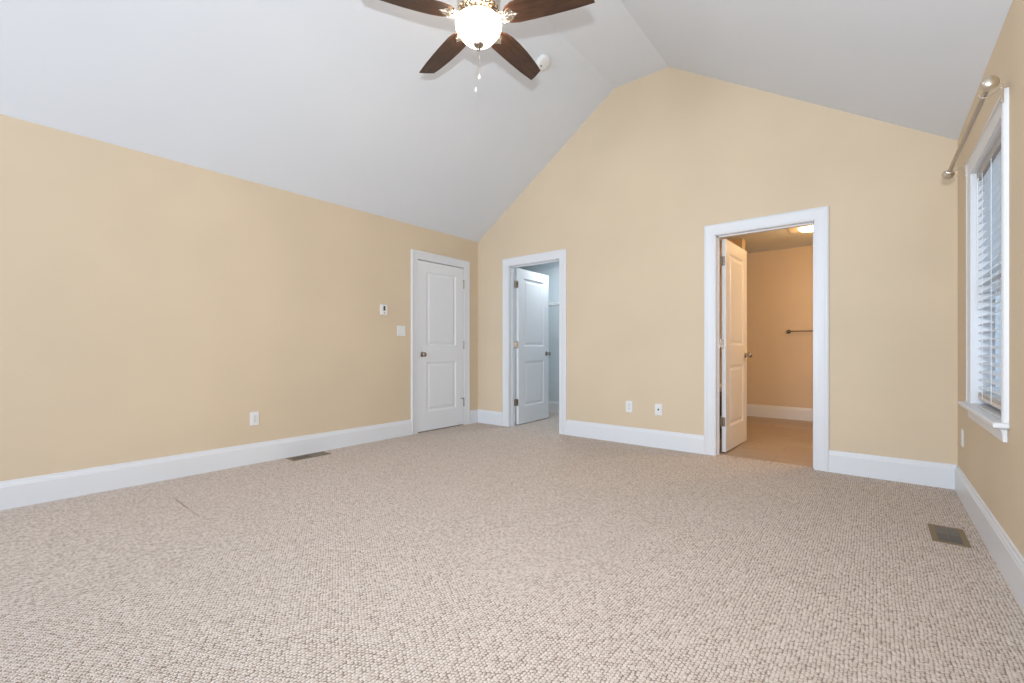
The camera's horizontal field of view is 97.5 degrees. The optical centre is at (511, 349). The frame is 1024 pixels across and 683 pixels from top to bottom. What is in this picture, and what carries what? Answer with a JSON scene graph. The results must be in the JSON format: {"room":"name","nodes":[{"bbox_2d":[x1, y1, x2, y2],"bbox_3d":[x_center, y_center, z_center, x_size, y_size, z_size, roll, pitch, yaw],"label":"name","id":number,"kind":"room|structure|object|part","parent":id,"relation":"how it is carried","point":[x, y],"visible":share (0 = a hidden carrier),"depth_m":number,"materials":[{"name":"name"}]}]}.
{"room":"empty bedroom","nodes":[
{"label":"empty bedroom","id":0,"kind":"room"},
{"bbox_2d":[0,114,477,480],"bbox_3d":[-3.329,-0.353,2.647,0.150,2.682,8.930,0,0,39],"label":"wall","id":1,"kind":"structure","parent":0,"point":[150,304],"depth_m":3.44,"materials":[{"name":"beige paint"}]},
{"bbox_2d":[0,419,411,510],"bbox_3d":[-3.578,0.901,2.208,0.016,0.175,7.674,0,0,39],"label":"baseboard","id":2,"kind":"structure","parent":1,"relation":"attached to","point":[21,492],"depth_m":3.43,"materials":[{"name":"white paint"}]},
{"bbox_2d":[250,411,258,425],"bbox_3d":[-2.225,0.600,3.885,0.009,0.118,0.073,0,0,39],"label":"wall outlet","id":3,"kind":"object","parent":1,"relation":"attached to","point":[254,416],"visible":1,"depth_m":3.88,"materials":[{"name":"white plastic"}]},
{"bbox_2d":[380,304,386,314],"bbox_3d":[-1.397,-0.429,4.900,0.019,0.114,0.086,0,0,39],"label":"thermostat","id":4,"kind":"object","parent":1,"relation":"attached to","point":[383,308],"visible":1,"depth_m":4.89,"materials":[{"name":"white plastic"}]},
{"bbox_2d":[397,325,405,335],"bbox_3d":[-1.252,-0.208,5.087,0.008,0.117,0.115,0,0,39],"label":"light switch","id":5,"kind":"object","parent":1,"relation":"attached to","point":[401,330],"visible":1,"depth_m":5.09,"materials":[{"name":"white plastic"}]},
{"bbox_2d":[411,249,469,434],"bbox_3d":[-0.898,-0.084,5.591,0.114,2.144,0.957,0,0,39],"label":"door frame","id":6,"kind":"structure","parent":1,"relation":"attached to","point":[416,255],"depth_m":5.42,"materials":[{"name":"white paint"}]},
{"bbox_2d":[418,260,463,431],"bbox_3d":[-0.868,-0.035,5.596,0.167,2.023,0.798,0,0,39],"label":"door","id":7,"kind":"structure","parent":1,"relation":"in","point":[440,287],"depth_m":5.55,"materials":[{"name":"white paint"}]},
{"bbox_3d":[-1.040,0.063,5.303,0.066,0.064,0.064,0,0,39],"label":"knob","id":8,"kind":"part","parent":7,"relation":"part of","materials":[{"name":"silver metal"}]},
{"bbox_2d":[470,409,477,423],"bbox_3d":[-0.508,0.901,6.000,0.016,0.175,0.169,0,0,39],"label":"baseboard","id":9,"kind":"structure","parent":1,"relation":"attached to","point":[473,413],"depth_m":6.00,"materials":[{"name":"white paint"}]},
{"bbox_2d":[0,0,1012,241],"bbox_3d":[-1.432,-2.134,1.195,4.886,1.555,9.060,0,0,39],"label":"ceiling","id":10,"kind":"structure","parent":0,"point":[330,101],"depth_m":3.32,"materials":[{"name":"paint"}]},
{"bbox_2d":[381,0,594,92],"bbox_3d":[-0.208,-2.181,2.795,1.320,1.222,1.315,0,0,39],"label":"ceiling fan","id":11,"kind":"object","parent":10,"relation":"hanging from","point":[478,24],"visible":1,"depth_m":2.69,"materials":[{"name":"brown wood"}]},
{"bbox_3d":[-0.603,-2.018,2.601,0.550,0.006,0.160,0,10,-22],"label":"fan blade","id":12,"kind":"part","parent":11,"relation":"part of","materials":[{"name":"brown wood"}]},
{"bbox_3d":[-0.468,-2.018,3.082,0.160,0.006,0.550,-12,8,-39],"label":"fan blade","id":13,"kind":"part","parent":11,"relation":"part of","materials":[{"name":"brown wood"}]},
{"bbox_3d":[-0.204,-1.935,2.749,0.283,0.146,0.283,0,0,39],"label":"lamp shade","id":14,"kind":"part","parent":11,"relation":"part of","materials":[{"name":"white glass"}]},
{"bbox_3d":[0.032,-2.018,3.103,0.160,0.006,0.550,-11,-6,32],"label":"fan blade","id":15,"kind":"part","parent":11,"relation":"part of","materials":[{"name":"brown wood"}]},
{"bbox_3d":[0.205,-2.018,2.634,0.550,0.006,0.160,0,-10,14],"label":"fan blade","id":16,"kind":"part","parent":11,"relation":"part of","materials":[{"name":"brown wood"}]},
{"bbox_2d":[536,54,550,70],"bbox_3d":[0.289,-2.640,4.143,0.132,0.101,0.152,0,0,43],"label":"smoke detector","id":17,"kind":"object","parent":10,"relation":"attached to","point":[543,62],"visible":0.93,"depth_m":4.11,"materials":[{"name":"white plastic"}]},
{"bbox_2d":[0,410,1023,682],"bbox_3d":[-0.458,1.018,2.300,5.450,0.060,11.743,0,0,39],"label":"floor","id":18,"kind":"structure","parent":0,"point":[529,552],"depth_m":1.98,"materials":[{"name":"carpet"}]},
{"bbox_2d":[285,451,331,460],"bbox_3d":[-1.873,0.986,4.145,0.150,0.004,0.360,0,0,39],"label":"floor vent","id":19,"kind":"object","parent":18,"relation":"in","point":[322,453],"visible":1,"depth_m":4.13,"materials":[{"name":"brown metal"}]},
{"bbox_2d":[720,384,721,438],"bbox_3d":[2.213,0.706,5.321,0.702,0.565,0.740,0,0,39],"label":"base cabinet","id":20,"kind":"object","parent":18,"relation":"on","point":[720,384],"visible":0.07,"depth_m":4.88,"materials":[{"name":"brown wood"}]},
{"bbox_2d":[927,523,971,547],"bbox_3d":[2.314,0.986,2.383,0.144,0.004,0.290,0,0,39],"label":"floor vent","id":21,"kind":"object","parent":18,"relation":"in","point":[943,534],"visible":1,"depth_m":2.37,"materials":[{"name":"brown metal"}]},
{"bbox_2d":[515,267,521,409],"bbox_3d":[-0.205,-0.262,6.848,0.320,2.500,1.310,0,0,39],"label":"wall","id":22,"kind":"structure","parent":0,"point":[518,267],"depth_m":7.27,"materials":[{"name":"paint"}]},
{"bbox_2d":[522,262,558,401],"bbox_3d":[0.996,-0.262,6.782,2.270,2.500,0.100,0,0,39],"label":"wall","id":23,"kind":"structure","parent":0,"point":[551,270],"depth_m":7.00,"materials":[{"name":"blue paint"}]},
{"bbox_2d":[515,302,558,307],"bbox_3d":[0.865,-0.536,6.621,2.070,0.312,0.314,0,0,39],"label":"closet shelf","id":24,"kind":"object","parent":23,"relation":"attached to","point":[551,303],"visible":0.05,"depth_m":6.65,"materials":[{"name":"white plastic"}]},
{"bbox_2d":[549,401,558,412],"bbox_3d":[0.959,0.901,6.737,2.070,0.175,0.016,0,0,39],"label":"baseboard","id":25,"kind":"structure","parent":23,"relation":"attached to","point":[553,405],"depth_m":6.98,"materials":[{"name":"white paint"}]},
{"bbox_2d":[478,67,957,464],"bbox_3d":[1.377,-0.952,4.666,4.886,3.880,0.130,0,0,39],"label":"wall","id":26,"kind":"structure","parent":0,"point":[669,154],"depth_m":4.20,"materials":[{"name":"beige paint"}]},
{"bbox_2d":[478,409,501,425],"bbox_3d":[-0.293,0.901,5.924,0.446,0.175,0.016,0,0,39],"label":"baseboard","id":27,"kind":"structure","parent":26,"relation":"attached to","point":[484,416],"depth_m":5.91,"materials":[{"name":"white paint"}]},
{"bbox_2d":[514,268,550,424],"bbox_3d":[0.279,-0.035,6.108,0.167,2.023,0.789,0,0,36],"label":"door","id":28,"kind":"structure","parent":26,"relation":"in","point":[531,344],"depth_m":6.08,"materials":[{"name":"white paint"}]},
{"bbox_2d":[502,249,566,434],"bbox_3d":[0.292,-0.084,5.532,0.958,2.144,0.150,0,0,39],"label":"door frame","id":29,"kind":"structure","parent":26,"relation":"attached to","point":[509,265],"depth_m":5.73,"materials":[{"name":"white paint"}]},
{"bbox_2d":[626,401,631,411],"bbox_3d":[1.225,0.600,4.700,0.073,0.116,0.009,0,0,39],"label":"wall outlet","id":30,"kind":"object","parent":26,"relation":"attached to","point":[628,403],"visible":1,"depth_m":4.70,"materials":[{"name":"white plastic"}]},
{"bbox_2d":[566,420,703,453],"bbox_3d":[1.216,0.901,4.703,1.521,0.175,0.016,0,0,39],"label":"baseboard","id":31,"kind":"structure","parent":26,"relation":"attached to","point":[693,443],"depth_m":4.62,"materials":[{"name":"white paint"}]},
{"bbox_2d":[655,404,661,415],"bbox_3d":[1.464,0.606,4.500,0.073,0.116,0.019,0,0,39],"label":"cable jack","id":32,"kind":"object","parent":26,"relation":"attached to","point":[658,407],"visible":1,"depth_m":4.50,"materials":[{"name":"white plastic"}]},
{"bbox_2d":[720,239,751,451],"bbox_3d":[2.245,-0.035,4.533,0.167,2.023,0.789,0,0,41],"label":"door","id":33,"kind":"structure","parent":26,"relation":"in","point":[733,260],"depth_m":4.47,"materials":[{"name":"white paint"}]},
{"bbox_3d":[2.501,0.063,4.749,0.066,0.064,0.064,0,0,41],"label":"knob","id":34,"kind":"part","parent":33,"relation":"part of","materials":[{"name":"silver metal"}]},
{"bbox_2d":[704,206,828,471],"bbox_3d":[2.220,-0.084,3.971,0.960,2.144,0.150,0,0,39],"label":"door frame","id":35,"kind":"structure","parent":26,"relation":"attached to","point":[818,217],"depth_m":3.82,"materials":[{"name":"white paint"}]},
{"bbox_2d":[829,450,955,489],"bbox_3d":[2.841,0.901,3.387,0.741,0.175,0.016,0,0,39],"label":"baseboard","id":36,"kind":"structure","parent":26,"relation":"attached to","point":[927,473],"depth_m":3.36,"materials":[{"name":"white paint"}]},
{"bbox_2d":[720,239,744,383],"bbox_3d":[2.614,-0.214,6.135,1.000,2.405,0.170,0,0,39],"label":"wall","id":37,"kind":"structure","parent":0,"point":[739,242],"depth_m":5.91,"materials":[{"name":"beige paint"}]},
{"bbox_2d":[720,229,812,252],"bbox_3d":[3.238,-1.464,5.117,3.450,0.095,2.913,0,0,39],"label":"ceiling","id":38,"kind":"structure","parent":0,"point":[782,238],"depth_m":5.86,"materials":[{"name":"paint"}]},
{"bbox_2d":[787,225,812,232],"bbox_3d":[3.471,-1.391,5.203,0.455,0.052,0.290,0,0,39],"label":"bathroom light","id":39,"kind":"object","parent":38,"relation":"attached to","point":[809,228],"visible":0.46,"depth_m":5.21,"materials":[{"name":"white glass"}]},
{"bbox_2d":[747,246,812,407],"bbox_3d":[4.123,-0.262,6.211,3.450,2.500,0.100,0,0,39],"label":"wall","id":40,"kind":"structure","parent":0,"point":[779,282],"depth_m":6.40,"materials":[{"name":"beige paint"}]},
{"bbox_2d":[747,404,812,420],"bbox_3d":[4.086,0.901,6.165,3.250,0.175,0.016,0,0,39],"label":"baseboard","id":41,"kind":"structure","parent":40,"relation":"attached to","point":[780,412],"depth_m":6.38,"materials":[{"name":"white paint"}]},
{"bbox_2d":[786,330,812,332],"bbox_3d":[4.096,-0.247,6.117,0.629,0.054,0.079,0,0,39],"label":"towel bar","id":42,"kind":"object","parent":40,"relation":"attached to","point":[787,331],"visible":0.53,"depth_m":6.18,"materials":[{"name":"brown metal"}]},
{"bbox_2d":[958,0,1023,557],"bbox_3d":[0.376,-0.364,-0.351,0.130,2.705,8.930,0,0,39],"label":"wall","id":43,"kind":"structure","parent":0,"point":[994,467],"depth_m":1.95,"materials":[{"name":"beige paint"}]},
{"bbox_2d":[961,428,963,446],"bbox_3d":[2.971,0.585,2.965,0.009,0.116,0.073,0,0,39],"label":"wall outlet","id":44,"kind":"object","parent":43,"relation":"attached to","point":[962,430],"visible":1,"depth_m":2.94,"materials":[{"name":"white plastic"}]},
{"bbox_2d":[958,87,1009,441],"bbox_3d":[2.503,-0.361,2.315,0.187,1.541,1.072,0,0,39],"label":"window","id":45,"kind":"structure","parent":43,"relation":"in","point":[994,420],"depth_m":2.57,"materials":[{"name":"white paint"}]},
{"bbox_2d":[941,75,1003,179],"bbox_3d":[2.402,-1.103,2.365,0.107,0.107,1.242,0,0,39],"label":"curtain rod","id":46,"kind":"object","parent":45,"relation":"attached to","point":[989,83],"visible":1,"depth_m":2.08,"materials":[{"name":"silver metal"}]},
{"bbox_3d":[2.392,-1.115,2.374,0.020,0.041,1.107,0,0,38],"label":"rod","id":47,"kind":"part","parent":46,"relation":"part of","materials":[{"name":"silver metal"}]},
{"bbox_2d":[976,133,1000,409],"bbox_3d":[2.501,-0.371,2.317,0.072,1.330,0.824,0,0,39],"label":"window blind","id":48,"kind":"object","parent":45,"relation":"attached to","point":[989,174],"visible":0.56,"depth_m":2.45,"materials":[{"name":"white plastic"}]},
{"bbox_3d":[2.665,-0.354,2.508,0.058,1.275,0.003,0,0,39],"label":"ladder cord","id":49,"kind":"part","parent":48,"relation":"part of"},
{"bbox_3d":[2.507,0.283,2.312,0.052,0.022,0.824,0,0,39],"label":"rail","id":50,"kind":"part","parent":48,"relation":"part of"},
{"bbox_3d":[2.506,-0.354,2.312,0.058,1.275,0.003,0,0,39],"label":"ladder cord","id":51,"kind":"part","parent":48,"relation":"part of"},
{"bbox_3d":[2.549,-0.026,2.278,0.030,0.692,0.840,0,0,39],"label":"sash","id":52,"kind":"part","parent":45,"relation":"part of","materials":[{"name":"white paint"}]},
{"bbox_2d":[955,465,1023,611],"bbox_3d":[0.360,0.901,-0.255,0.016,0.175,8.800,0,0,39],"label":"baseboard","id":53,"kind":"structure","parent":43,"relation":"attached to","point":[1007,557],"depth_m":2.10,"materials":[{"name":"white paint"}]}
]}

